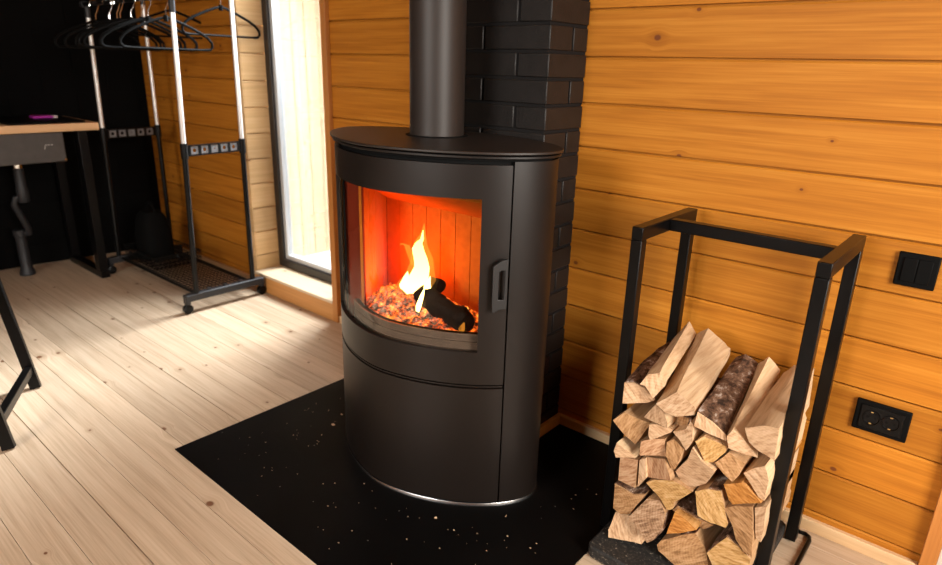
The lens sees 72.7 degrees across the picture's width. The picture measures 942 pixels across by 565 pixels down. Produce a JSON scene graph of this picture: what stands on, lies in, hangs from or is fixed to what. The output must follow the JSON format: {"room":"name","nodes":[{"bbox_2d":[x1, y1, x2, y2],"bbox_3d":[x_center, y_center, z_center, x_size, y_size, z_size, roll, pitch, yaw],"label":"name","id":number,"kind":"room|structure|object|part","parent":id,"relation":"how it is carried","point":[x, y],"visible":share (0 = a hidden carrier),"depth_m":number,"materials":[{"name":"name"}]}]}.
{"room":"cabin living room","nodes":[
{"label":"cabin living room","id":0,"kind":"room"},
{"bbox_2d":[0,0,160,269],"bbox_3d":[-3.732,-0.986,2.545,4.506,2.450,0.149,-16,25,-41],"label":"wall","id":1,"kind":"structure","parent":0,"point":[38,77],"depth_m":3.83,"materials":[{"name":"black paint"}]},
{"bbox_2d":[134,0,409,301],"bbox_3d":[-0.929,-1.099,3.151,2.960,2.470,0.210,17,24,38],"label":"wall","id":2,"kind":"structure","parent":0,"point":[370,65],"depth_m":3.55,"materials":[{"name":"brown wood"}]},
{"bbox_2d":[174,244,249,278],"bbox_3d":[-1.630,-0.135,3.995,1.194,0.028,0.014,17,24,38],"label":"baseboard","id":3,"kind":"structure","parent":2,"relation":"attached to","point":[216,263],"depth_m":3.88,"materials":[{"name":"brown wood"}]},
{"bbox_2d":[233,0,257,286],"bbox_3d":[-1.150,-1.011,3.262,0.030,2.180,0.055,17,24,38],"label":"trim","id":4,"kind":"structure","parent":2,"relation":"attached to","point":[234,1],"depth_m":3.33,"materials":[{"name":"brown wood"}]},
{"bbox_2d":[236,0,279,269],"bbox_3d":[-0.848,-0.978,3.072,0.714,2.045,0.143,17,24,38],"label":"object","id":5,"kind":"structure","parent":2,"relation":"attached to","point":[252,51],"depth_m":3.36,"materials":[{"name":"brown wood"}]},
{"bbox_2d":[255,265,332,303],"bbox_3d":[-0.880,0.002,3.387,0.684,0.016,0.169,17,24,38],"label":"trim","id":6,"kind":"structure","parent":2,"relation":"attached to","point":[312,286],"depth_m":3.39,"materials":[{"name":"beige wood"}]},
{"bbox_2d":[256,274,332,319],"bbox_3d":[-0.927,0.068,3.354,0.684,0.089,0.022,17,24,38],"label":"trim","id":7,"kind":"structure","parent":2,"relation":"attached to","point":[315,305],"depth_m":3.31,"materials":[{"name":"brown wood"}]},
{"bbox_2d":[261,0,331,283],"bbox_3d":[-0.784,-0.996,3.132,0.688,2.043,0.055,17,24,38],"label":"window","id":8,"kind":"structure","parent":2,"relation":"in","point":[291,28],"depth_m":3.30,"materials":[{"name":"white glass"}]},
{"bbox_2d":[319,0,340,322],"bbox_3d":[-0.627,-0.841,2.800,0.036,2.180,0.022,17,24,38],"label":"trim","id":9,"kind":"structure","parent":2,"relation":"attached to","point":[323,4],"depth_m":2.88,"materials":[{"name":"brown wood"}]},
{"bbox_2d":[0,250,885,564],"bbox_3d":[-1.415,0.908,1.043,6.810,0.060,4.530,17,24,38],"label":"floor","id":10,"kind":"structure","parent":0,"point":[94,473],"depth_m":2.34,"materials":[{"name":"brown wood"}]},
{"bbox_2d":[0,279,41,450],"bbox_3d":[-1.763,0.259,2.133,0.450,0.465,0.527,-6,20,-21],"label":"metal stool","id":11,"kind":"object","parent":10,"relation":"on","point":[29,375],"visible":1,"depth_m":2.34,"materials":[{"name":"black metal"}]},
{"bbox_3d":[-1.522,0.320,1.999,0.131,0.447,0.038,6,19,14],"label":"leg","id":12,"kind":"part","parent":11,"relation":"part of","materials":[{"name":"black metal"}]},
{"bbox_3d":[-1.694,0.188,2.377,0.129,0.447,0.037,6,19,12],"label":"leg","id":13,"kind":"part","parent":11,"relation":"part of","materials":[{"name":"black metal"}]},
{"bbox_2d":[0,116,110,277],"bbox_3d":[-2.591,-0.386,3.343,0.512,0.866,1.142,17,24,38],"label":"desk","id":14,"kind":"object","parent":10,"relation":"on","point":[100,268],"visible":0.93,"depth_m":3.58,"materials":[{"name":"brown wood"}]},
{"bbox_2d":[0,132,66,165],"bbox_3d":[-2.502,-0.686,3.253,0.398,0.153,0.662,17,24,38],"label":"drawer","id":15,"kind":"object","parent":14,"relation":"in","point":[45,147],"visible":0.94,"depth_m":3.26,"materials":[{"name":"grey metal"}]},
{"bbox_2d":[11,165,35,275],"bbox_3d":[-2.515,-0.360,3.579,0.158,0.671,0.090,13,22,31],"label":"trap","id":16,"kind":"object","parent":15,"relation":"attached to","point":[22,195],"visible":0.88,"depth_m":3.59,"materials":[{"name":"black metal"}]},
{"bbox_2d":[0,114,84,124],"bbox_3d":[-2.360,-0.878,3.447,0.468,0.012,0.355,17,24,38],"label":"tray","id":17,"kind":"object","parent":14,"relation":"on","point":[20,119],"visible":0.82,"depth_m":3.37,"materials":[{"name":"black plastic"}]},
{"bbox_2d":[29,115,57,118],"bbox_3d":[-2.318,-0.899,3.474,0.070,0.014,0.118,17,24,38],"label":"packet","id":18,"kind":"object","parent":17,"relation":"on","point":[30,116],"visible":1,"depth_m":3.45,"materials":[{"name":"purple plastic"}]},
{"bbox_2d":[0,116,98,134],"bbox_3d":[-2.580,-0.777,3.212,0.512,0.040,1.142,17,24,38],"label":"countertop","id":19,"kind":"structure","parent":14,"relation":"on","point":[87,125],"depth_m":3.29,"materials":[{"name":"brown wood"}]},
{"bbox_3d":[-2.430,-0.541,3.822,0.060,0.785,0.045,17,24,38],"label":"leg","id":20,"kind":"part","parent":14,"relation":"part of","materials":[{"name":"black metal"}]},
{"bbox_3d":[-2.113,-0.446,3.566,0.063,0.785,0.045,17,24,38],"label":"leg","id":21,"kind":"part","parent":14,"relation":"part of","materials":[{"name":"black metal"}]},
{"bbox_2d":[79,0,265,313],"bbox_3d":[-1.558,-0.713,3.343,1.086,1.541,0.459,17,24,38],"label":"rack","id":22,"kind":"object","parent":10,"relation":"on","point":[186,151],"visible":0.92,"depth_m":3.33,"materials":[{"name":"black metal"}]},
{"bbox_2d":[54,0,140,50],"bbox_3d":[-1.897,-1.306,3.247,0.020,0.235,0.426,15,23,34],"label":"hanger","id":23,"kind":"object","parent":22,"relation":"hanging from","point":[95,19],"visible":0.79,"depth_m":3.20,"materials":[{"name":"black plastic"}]},
{"bbox_2d":[64,0,157,50],"bbox_3d":[-1.772,-1.268,3.146,0.426,0.235,0.020,-15,25,-41],"label":"hanger","id":24,"kind":"object","parent":22,"relation":"hanging from","point":[102,21],"visible":0.65,"depth_m":3.10,"materials":[{"name":"black plastic"}]},
{"bbox_3d":[-1.983,-0.823,3.545,0.006,0.034,0.039,13,22,31],"label":"bracket plate","id":25,"kind":"part","parent":22,"relation":"part of","materials":[{"name":"grey metal"}]},
{"bbox_3d":[-1.617,-1.318,2.991,0.975,0.022,0.022,17,24,38],"label":"hanging rail","id":26,"kind":"part","parent":22,"relation":"part of","materials":[{"name":"black"}]},
{"bbox_2d":[75,0,161,50],"bbox_3d":[-1.704,-1.248,3.091,0.020,0.235,0.426,14,22,32],"label":"hanger","id":27,"kind":"object","parent":22,"relation":"hanging from","point":[78,35],"visible":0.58,"depth_m":3.08,"materials":[{"name":"black plastic"}]},
{"bbox_2d":[77,0,164,50],"bbox_3d":[-1.678,-1.240,3.070,0.020,0.235,0.426,14,22,32],"label":"hanger","id":28,"kind":"object","parent":22,"relation":"hanging from","point":[79,38],"visible":0.66,"depth_m":3.03,"materials":[{"name":"black plastic"}]},
{"bbox_3d":[-1.953,-0.837,3.587,0.006,0.034,0.039,13,22,31],"label":"bracket plate","id":29,"kind":"part","parent":22,"relation":"part of","materials":[{"name":"grey metal"}]},
{"bbox_3d":[-1.923,-0.850,3.629,0.006,0.034,0.039,13,22,31],"label":"bracket plate","id":30,"kind":"part","parent":22,"relation":"part of","materials":[{"name":"grey metal"}]},
{"bbox_2d":[83,0,181,50],"bbox_3d":[-1.587,-1.213,2.997,0.426,0.235,0.020,-12,23,-36],"label":"hanger","id":31,"kind":"object","parent":22,"relation":"hanging from","point":[131,17],"visible":0.75,"depth_m":2.96,"materials":[{"name":"black plastic"},{"name":"chrome"}]},
{"bbox_3d":[-1.894,-0.863,3.671,0.006,0.034,0.039,13,22,31],"label":"bracket plate","id":32,"kind":"part","parent":22,"relation":"part of","materials":[{"name":"grey metal"}]},
{"bbox_2d":[98,0,186,50],"bbox_3d":[-1.503,-1.188,2.929,0.020,0.235,0.426,13,22,30],"label":"hanger","id":33,"kind":"object","parent":22,"relation":"hanging from","point":[153,23],"visible":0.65,"depth_m":2.94,"materials":[{"name":"black plastic"},{"name":"chrome"}]},
{"bbox_2d":[100,0,197,50],"bbox_3d":[-1.454,-1.173,2.889,0.426,0.235,0.020,-16,25,-42],"label":"hanger","id":34,"kind":"object","parent":22,"relation":"hanging from","point":[147,17],"visible":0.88,"depth_m":2.85,"materials":[{"name":"black plastic"},{"name":"chrome"}]},
{"bbox_3d":[-1.864,-0.877,3.714,0.006,0.034,0.039,13,22,31],"label":"bracket plate","id":35,"kind":"part","parent":22,"relation":"part of","materials":[{"name":"grey metal"}]},
{"bbox_2d":[124,239,201,270],"bbox_3d":[-1.790,-0.172,3.719,0.405,0.075,0.263,17,24,38],"label":"wire basket","id":36,"kind":"object","parent":22,"relation":"on","point":[179,254],"visible":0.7,"depth_m":3.65,"materials":[{"name":"black metal"}]},
{"bbox_2d":[135,201,173,260],"bbox_3d":[-1.849,-0.311,3.718,0.212,0.326,0.170,17,24,38],"label":"bag","id":37,"kind":"object","parent":36,"relation":"in","point":[153,235],"visible":0.94,"depth_m":3.66,"materials":[{"name":"black fabric"}]},
{"bbox_3d":[-1.845,-0.435,3.676,0.124,0.063,0.014,17,24,38],"label":"handle","id":38,"kind":"part","parent":37,"relation":"part of","materials":[{"name":"black fabric"}]},
{"bbox_2d":[119,1,213,51],"bbox_3d":[-1.325,-1.135,2.786,0.020,0.235,0.426,16,23,36],"label":"hanger","id":39,"kind":"object","parent":22,"relation":"hanging from","point":[165,17],"visible":0.97,"depth_m":2.77,"materials":[{"name":"black plastic"},{"name":"chrome"}]},
{"bbox_2d":[130,10,202,38],"bbox_3d":[-1.569,-1.407,3.355,0.426,0.235,0.020,-14,24,-39],"label":"hanger","id":40,"kind":"object","parent":22,"relation":"hanging from","point":[161,12],"visible":0.32,"depth_m":3.36,"materials":[{"name":"black plastic"}]},
{"bbox_2d":[121,249,246,291],"bbox_3d":[-1.619,-0.076,3.595,0.875,0.016,0.307,17,24,38],"label":"wire shelf","id":41,"kind":"object","parent":22,"relation":"attached to","point":[124,257],"depth_m":3.51,"materials":[{"name":"black metal"}]},
{"bbox_3d":[-1.289,-0.616,2.985,0.006,0.034,0.039,13,22,31],"label":"bracket plate","id":42,"kind":"part","parent":22,"relation":"part of","materials":[{"name":"grey metal"}]},
{"bbox_3d":[-1.260,-0.629,3.027,0.006,0.034,0.039,13,22,31],"label":"bracket plate","id":43,"kind":"part","parent":22,"relation":"part of","materials":[{"name":"grey metal"}]},
{"bbox_3d":[-1.230,-0.643,3.070,0.006,0.034,0.039,13,22,31],"label":"bracket plate","id":44,"kind":"part","parent":22,"relation":"part of","materials":[{"name":"grey metal"}]},
{"bbox_2d":[181,0,260,38],"bbox_3d":[-1.190,-1.293,3.050,0.020,0.235,0.426,15,23,34],"label":"hanger","id":45,"kind":"object","parent":22,"relation":"hanging from","point":[220,7],"visible":0.97,"depth_m":3.04,"materials":[{"name":"black plastic"},{"name":"chrome"}]},
{"bbox_3d":[-1.200,-0.656,3.112,0.006,0.034,0.039,13,22,31],"label":"bracket plate","id":46,"kind":"part","parent":22,"relation":"part of","materials":[{"name":"grey metal"}]},
{"bbox_3d":[-1.170,-0.669,3.154,0.006,0.034,0.039,13,22,31],"label":"bracket plate","id":47,"kind":"part","parent":22,"relation":"part of","materials":[{"name":"grey metal"}]},
{"bbox_2d":[175,378,615,564],"bbox_3d":[-0.168,0.569,2.056,1.236,0.004,0.991,17,24,38],"label":"hearth pad","id":48,"kind":"object","parent":10,"relation":"on","point":[292,499],"visible":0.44,"depth_m":1.85,"materials":[{"name":"granite"}]},
{"bbox_2d":[249,398,596,564],"bbox_3d":[-0.235,0.592,1.975,1.066,0.001,0.680,17,24,38],"label":"crumbs","id":49,"kind":"object","parent":48,"relation":"on","point":[340,398],"visible":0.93,"depth_m":1.75,"materials":[{"name":"brown"}]},
{"bbox_2d":[330,126,563,506],"bbox_3d":[-0.119,0.073,1.948,0.786,1.007,0.488,17,24,38],"label":"wood stove","id":50,"kind":"object","parent":48,"relation":"on","point":[450,417],"visible":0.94,"depth_m":1.77,"materials":[{"name":"black metal"}]},
{"bbox_2d":[366,282,477,331],"bbox_3d":[-0.142,0.094,1.927,0.576,0.122,0.255,17,24,38],"label":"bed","id":51,"kind":"object","parent":50,"relation":"on","point":[390,301],"visible":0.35,"depth_m":1.90,"materials":[{"name":"brown wood"}]},
{"bbox_2d":[399,231,430,311],"bbox_3d":[-0.114,-0.029,1.854,0.100,0.260,0.374,-10,22,-31],"label":"flame","id":52,"kind":"object","parent":51,"relation":"on","point":[419,276],"visible":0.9,"depth_m":1.90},
{"bbox_2d":[401,274,445,292],"bbox_3d":[-0.149,0.000,1.974,0.054,0.058,0.164,-16,25,-42],"label":"log","id":53,"kind":"object","parent":51,"relation":"on","point":[438,284],"visible":0.2,"depth_m":1.92,"materials":[{"name":"brown wood"}]},
{"bbox_2d":[413,285,474,330],"bbox_3d":[-0.079,0.071,1.841,0.069,0.086,0.228,-13,23,-37],"label":"log","id":54,"kind":"object","parent":51,"relation":"on","point":[458,317],"visible":0.96,"depth_m":1.79,"materials":[{"name":"black wood"}]},
{"bbox_3d":[-0.224,0.401,1.939,0.671,0.362,0.168,17,24,38],"label":"panel","id":55,"kind":"part","parent":50,"relation":"part of","materials":[{"name":"black paint"}]},
{"bbox_3d":[-0.210,-0.061,1.784,0.671,0.587,0.168,17,24,38],"label":"door","id":56,"kind":"part","parent":50,"relation":"part of","materials":[{"name":"black paint"}]},
{"bbox_2d":[406,0,467,137],"bbox_3d":[-0.080,-1.106,1.636,0.181,1.428,0.181,17,24,38],"label":"flue pipe","id":57,"kind":"object","parent":50,"relation":"on","point":[437,28],"visible":1,"depth_m":1.75,"materials":[{"name":"black metal"}]},
{"bbox_3d":[-0.106,-0.390,1.792,0.775,0.006,0.477,17,24,38],"label":"lid","id":58,"kind":"part","parent":50,"relation":"part of","materials":[{"name":"black paint"}]},
{"bbox_3d":[-0.107,-0.400,1.786,0.787,0.007,0.483,17,24,38],"label":"plate","id":59,"kind":"part","parent":50,"relation":"part of","materials":[{"name":"black paint"}]},
{"bbox_3d":[0.072,0.010,1.613,0.038,0.144,0.010,0,19,-6],"label":"handle","id":60,"kind":"part","parent":50,"relation":"part of","materials":[{"name":"black metal"}]},
{"bbox_2d":[464,0,589,424],"bbox_3d":[0.143,-0.679,1.959,0.362,2.449,0.201,17,24,38],"label":"chimney","id":61,"kind":"object","parent":10,"relation":"on","point":[525,64],"visible":0.39,"depth_m":1.89,"materials":[{"name":"black brick"}]},
{"bbox_2d":[588,207,866,564],"bbox_3d":[0.619,0.299,1.588,0.462,0.854,0.487,17,24,38],"label":"rack","id":62,"kind":"object","parent":10,"relation":"on","point":[848,255],"visible":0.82,"depth_m":1.55,"materials":[{"name":"black metal"}]},
{"bbox_3d":[0.388,0.285,1.652,0.028,0.818,0.028,17,24,38],"label":"post","id":63,"kind":"part","parent":62,"relation":"part of","materials":[{"name":"black metal"}]},
{"bbox_2d":[608,490,652,543],"bbox_3d":[0.496,0.608,1.750,0.100,0.074,0.311,17,24,38],"label":"log","id":64,"kind":"object","parent":62,"relation":"on","point":[621,527],"visible":0.12,"depth_m":1.66,"materials":[{"name":"beige wood"}]},
{"bbox_2d":[613,477,651,513],"bbox_3d":[0.508,0.519,1.741,0.082,0.096,0.348,17,24,38],"label":"log","id":65,"kind":"object","parent":64,"relation":"on","point":[627,498],"visible":0.22,"depth_m":1.62,"materials":[{"name":"brown wood"}]},
{"bbox_2d":[618,454,644,487],"bbox_3d":[0.483,0.439,1.703,0.059,0.074,0.304,17,24,38],"label":"log","id":66,"kind":"object","parent":65,"relation":"on","point":[628,467],"visible":0.23,"depth_m":1.60,"materials":[{"name":"beige wood"}]},
{"bbox_2d":[614,434,647,457],"bbox_3d":[0.479,0.389,1.699,0.054,0.047,0.312,17,24,38],"label":"log","id":67,"kind":"object","parent":66,"relation":"on","point":[625,448],"visible":0.23,"depth_m":1.60,"materials":[{"name":"beige wood"}]},
{"bbox_2d":[613,375,672,443],"bbox_3d":[0.494,0.324,1.689,0.092,0.077,0.330,17,24,38],"label":"log","id":68,"kind":"object","parent":67,"relation":"on","point":[632,423],"visible":0.32,"depth_m":1.58,"materials":[{"name":"beige wood"}]},
{"bbox_2d":[622,338,673,403],"bbox_3d":[0.471,0.224,1.682,0.080,0.060,0.351,9,20,22],"label":"log","id":69,"kind":"object","parent":68,"relation":"on","point":[634,392],"visible":0.49,"depth_m":1.55,"materials":[{"name":"brown wood"}]},
{"bbox_2d":[640,322,695,397],"bbox_3d":[0.510,0.189,1.643,0.066,0.076,0.366,11,21,27],"label":"log","id":70,"kind":"object","parent":69,"relation":"on","point":[657,377],"visible":1,"depth_m":1.57,"materials":[{"name":"beige wood"}]},
{"bbox_2d":[638,455,648,485],"bbox_3d":[0.523,0.432,1.687,0.027,0.078,0.332,17,24,38],"label":"log","id":71,"kind":"object","parent":65,"relation":"on","point":[643,468],"visible":0.2,"depth_m":1.57,"materials":[{"name":"beige wood"}]},
{"bbox_2d":[640,430,674,455],"bbox_3d":[0.543,0.362,1.655,0.064,0.066,0.336,17,24,38],"label":"log","id":72,"kind":"object","parent":71,"relation":"on","point":[657,446],"visible":0.19,"depth_m":1.54,"materials":[{"name":"beige wood"}]},
{"bbox_2d":[648,422,677,439],"bbox_3d":[0.548,0.325,1.630,0.057,0.044,0.323,17,24,38],"label":"log","id":73,"kind":"object","parent":72,"relation":"on","point":[656,430],"visible":0.2,"depth_m":1.52,"materials":[{"name":"beige wood"}]},
{"bbox_2d":[644,374,719,427],"bbox_3d":[0.542,0.272,1.628,0.065,0.053,0.335,17,24,38],"label":"log","id":74,"kind":"object","parent":73,"relation":"on","point":[656,414],"visible":0.2,"depth_m":1.51,"materials":[{"name":"beige wood"}]},
{"bbox_2d":[656,329,729,416],"bbox_3d":[0.566,0.220,1.603,0.100,0.096,0.370,12,21,29],"label":"log","id":75,"kind":"object","parent":74,"relation":"on","point":[707,354],"visible":0.99,"depth_m":1.56,"materials":[{"name":"beige wood"}]},
{"bbox_2d":[674,377,720,429],"bbox_3d":[0.580,0.305,1.620,0.060,0.056,0.275,17,24,38],"label":"log","id":76,"kind":"object","parent":73,"relation":"on","point":[681,420],"visible":0.16,"depth_m":1.52,"materials":[{"name":"brown wood"}]},
{"bbox_2d":[629,491,674,542],"bbox_3d":[0.535,0.554,1.701,0.090,0.113,0.327,17,24,38],"label":"log","id":77,"kind":"object","parent":64,"relation":"on","point":[651,517],"visible":0.28,"depth_m":1.59,"materials":[{"name":"brown wood"}]},
{"bbox_3d":[0.496,-0.151,1.624,0.028,0.032,0.323,17,24,38],"label":"rail","id":78,"kind":"part","parent":62,"relation":"part of","materials":[{"name":"black metal"}]},
{"bbox_3d":[0.581,0.219,1.866,0.028,0.818,0.028,17,24,38],"label":"post","id":79,"kind":"part","parent":62,"relation":"part of","materials":[{"name":"black metal"}]},
{"bbox_2d":[588,519,785,564],"bbox_3d":[0.584,0.683,1.713,0.368,0.036,0.450,17,24,38],"label":"tray","id":80,"kind":"object","parent":62,"relation":"on","point":[608,551],"depth_m":1.64,"materials":[{"name":"black metal"}]},
{"bbox_2d":[657,524,723,564],"bbox_3d":[0.609,0.619,1.660,0.131,0.120,0.287,17,24,38],"label":"log","id":81,"kind":"object","parent":62,"relation":"on","point":[690,547],"visible":0.3,"depth_m":1.55,"materials":[{"name":"brown wood"}]},
{"bbox_2d":[667,509,700,533],"bbox_3d":[0.611,0.556,1.657,0.068,0.065,0.328,17,24,38],"label":"log","id":82,"kind":"object","parent":81,"relation":"on","point":[681,522],"visible":0.29,"depth_m":1.54,"materials":[{"name":"orange wood"}]},
{"bbox_2d":[673,486,715,529],"bbox_3d":[0.621,0.543,1.644,0.104,0.043,0.278,17,24,38],"label":"log","id":83,"kind":"object","parent":81,"relation":"on","point":[687,503],"visible":0.2,"depth_m":1.57,"materials":[{"name":"brown wood"}]},
{"bbox_2d":[646,475,696,509],"bbox_3d":[0.577,0.477,1.659,0.114,0.095,0.324,17,24,38],"label":"log","id":84,"kind":"object","parent":83,"relation":"on","point":[670,492],"visible":0.27,"depth_m":1.54,"materials":[{"name":"beige wood"}]},
{"bbox_2d":[647,454,689,479],"bbox_3d":[0.547,0.419,1.650,0.072,0.071,0.305,17,24,38],"label":"log","id":85,"kind":"object","parent":84,"relation":"on","point":[659,467],"visible":0.22,"depth_m":1.54,"materials":[{"name":"beige wood"}]},
{"bbox_2d":[667,451,690,469],"bbox_3d":[0.577,0.397,1.634,0.033,0.030,0.311,17,24,38],"label":"log","id":86,"kind":"object","parent":85,"relation":"on","point":[673,465],"visible":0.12,"depth_m":1.52,"materials":[{"name":"brown wood"}]},
{"bbox_2d":[666,431,704,463],"bbox_3d":[0.574,0.362,1.611,0.044,0.052,0.320,17,24,38],"label":"log","id":87,"kind":"object","parent":86,"relation":"on","point":[675,451],"visible":0.23,"depth_m":1.50,"materials":[{"name":"beige wood"}]},
{"bbox_2d":[673,417,703,449],"bbox_3d":[0.582,0.316,1.579,0.052,0.075,0.297,17,24,38],"label":"log","id":88,"kind":"object","parent":87,"relation":"on","point":[687,434],"visible":0.3,"depth_m":1.47,"materials":[{"name":"beige wood"}]},
{"bbox_2d":[675,444,720,486],"bbox_3d":[0.609,0.403,1.585,0.095,0.117,0.303,17,24,38],"label":"log","id":89,"kind":"object","parent":84,"relation":"on","point":[694,471],"visible":0.33,"depth_m":1.48,"materials":[{"name":"beige wood"}]},
{"bbox_2d":[695,393,746,461],"bbox_3d":[0.638,0.347,1.557,0.066,0.070,0.323,17,24,38],"label":"log","id":90,"kind":"object","parent":89,"relation":"on","point":[711,447],"visible":0.2,"depth_m":1.44,"materials":[{"name":"beige wood"}]},
{"bbox_2d":[694,354,757,440],"bbox_3d":[0.634,0.269,1.560,0.072,0.074,0.353,14,22,32],"label":"log","id":91,"kind":"object","parent":90,"relation":"on","point":[716,415],"visible":0.98,"depth_m":1.51,"materials":[{"name":"brown wood"}]},
{"bbox_2d":[695,468,729,527],"bbox_3d":[0.646,0.481,1.579,0.085,0.092,0.289,17,24,38],"label":"log","id":92,"kind":"object","parent":83,"relation":"on","point":[712,499],"visible":0.29,"depth_m":1.48,"materials":[{"name":"brown wood"}]},
{"bbox_2d":[707,489,790,564],"bbox_3d":[0.699,0.595,1.594,0.096,0.110,0.334,17,24,38],"label":"log","id":93,"kind":"object","parent":62,"relation":"on","point":[725,550],"visible":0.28,"depth_m":1.48,"materials":[{"name":"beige bare split wood"}]},
{"bbox_2d":[725,478,791,557],"bbox_3d":[0.700,0.510,1.547,0.080,0.123,0.321,17,24,38],"label":"log","id":94,"kind":"object","parent":93,"relation":"on","point":[741,517],"visible":0.33,"depth_m":1.43,"materials":[{"name":"beige wood"}]},
{"bbox_2d":[724,441,801,503],"bbox_3d":[0.706,0.437,1.539,0.085,0.063,0.328,17,24,38],"label":"log","id":95,"kind":"object","parent":94,"relation":"on","point":[739,491],"visible":0.24,"depth_m":1.43,"materials":[{"name":"orange wood"}]},
{"bbox_2d":[715,448,753,481],"bbox_3d":[0.666,0.378,1.528,0.063,0.060,0.302,17,24,38],"label":"log","id":96,"kind":"object","parent":95,"relation":"on","point":[731,463],"visible":0.3,"depth_m":1.42,"materials":[{"name":"beige wood"}]},
{"bbox_2d":[727,357,779,457],"bbox_3d":[0.684,0.283,1.525,0.068,0.097,0.350,13,22,30],"label":"log","id":97,"kind":"object","parent":96,"relation":"on","point":[766,375],"visible":0.73,"depth_m":1.49,"materials":[{"name":"beige wood"}]},
{"bbox_2d":[744,414,806,500],"bbox_3d":[0.722,0.394,1.509,0.055,0.083,0.320,17,24,38],"label":"log","id":98,"kind":"object","parent":95,"relation":"on","point":[760,473],"visible":0.43,"depth_m":1.40,"materials":[{"name":"beige wood"}]},
{"bbox_2d":[745,365,813,459],"bbox_3d":[0.716,0.328,1.498,0.073,0.174,0.358,15,23,35],"label":"log","id":99,"kind":"object","parent":98,"relation":"on","point":[764,430],"visible":0.77,"depth_m":1.38,"materials":[{"name":"beige wood"}]},
{"bbox_2d":[755,447,798,542],"bbox_3d":[0.731,0.493,1.518,0.026,0.094,0.315,17,24,38],"label":"log","id":100,"kind":"object","parent":62,"relation":"in","point":[762,510],"visible":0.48,"depth_m":1.41,"materials":[{"name":"beige wood"}]},
{"bbox_3d":[0.692,0.376,1.407,0.028,0.818,0.028,17,24,38],"label":"post","id":101,"kind":"part","parent":62,"relation":"part of","materials":[{"name":"black metal"}]},
{"bbox_3d":[0.765,0.703,1.598,0.069,0.089,0.464,17,24,38],"label":"foot rod","id":102,"kind":"part","parent":62,"relation":"part of","materials":[{"name":"black metal"}]},
{"bbox_3d":[0.885,0.310,1.621,0.028,0.818,0.028,17,24,38],"label":"post","id":103,"kind":"part","parent":62,"relation":"part of","materials":[{"name":"black metal"}]},
{"bbox_3d":[0.800,-0.060,1.379,0.028,0.032,0.323,17,24,38],"label":"rail","id":104,"kind":"part","parent":62,"relation":"part of","materials":[{"name":"black metal"}]},
{"bbox_2d":[558,0,941,561],"bbox_3d":[1.426,-0.393,1.214,3.300,2.450,0.260,17,24,38],"label":"wall","id":105,"kind":"structure","parent":0,"point":[820,121],"depth_m":1.67,"materials":[{"name":"brown wood"}]},
{"bbox_2d":[539,413,561,437],"bbox_3d":[0.250,0.509,2.222,0.016,0.036,0.217,17,24,38],"label":"baseboard","id":106,"kind":"structure","parent":105,"relation":"attached to","point":[545,427],"depth_m":2.24,"materials":[{"name":"brown wood"}]},
{"bbox_2d":[560,414,917,564],"bbox_3d":[0.728,0.610,1.962,1.074,0.036,0.016,17,24,38],"label":"baseboard","id":107,"kind":"structure","parent":105,"relation":"attached to","point":[876,552],"depth_m":1.75,"materials":[{"name":"brown wood"}]},
{"bbox_2d":[851,397,912,442],"bbox_3d":[1.030,0.346,1.610,0.119,0.084,0.013,17,24,38],"label":"wall socket","id":108,"kind":"object","parent":105,"relation":"attached to","point":[877,418],"visible":1,"depth_m":1.60,"materials":[{"name":"black plastic"}]},
{"bbox_2d":[862,410,880,425],"bbox_3d":[1.011,0.342,1.619,0.041,0.041,0.002,17,24,38],"label":"outlet","id":109,"kind":"object","parent":108,"relation":"attached to","point":[869,417],"depth_m":1.62,"materials":[{"name":"black plastic"}]},
{"bbox_2d":[881,416,899,431],"bbox_3d":[1.043,0.352,1.593,0.041,0.041,0.002,17,24,38],"label":"outlet","id":110,"kind":"object","parent":108,"relation":"attached to","point":[888,423],"depth_m":1.59,"materials":[{"name":"black plastic"}]},
{"bbox_2d":[893,251,941,290],"bbox_3d":[1.036,-0.027,1.490,0.082,0.081,0.012,17,24,38],"label":"light switch","id":111,"kind":"object","parent":105,"relation":"attached to","point":[915,270],"visible":1,"depth_m":1.49,"materials":[{"name":"black plastic"}]},
{"bbox_2d":[918,487,941,564],"bbox_3d":[1.175,-0.257,1.288,0.034,2.130,0.020,17,24,38],"label":"trim","id":112,"kind":"structure","parent":105,"relation":"attached to","point":[932,546],"depth_m":1.58,"materials":[{"name":"brown wood"}]},
{"bbox_2d":[936,548,941,564],"bbox_3d":[1.572,-0.154,1.064,0.886,2.098,0.114,17,24,38],"label":"door","id":113,"kind":"structure","parent":105,"relation":"in","point":[939,561],"depth_m":1.65,"materials":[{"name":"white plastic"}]}
]}

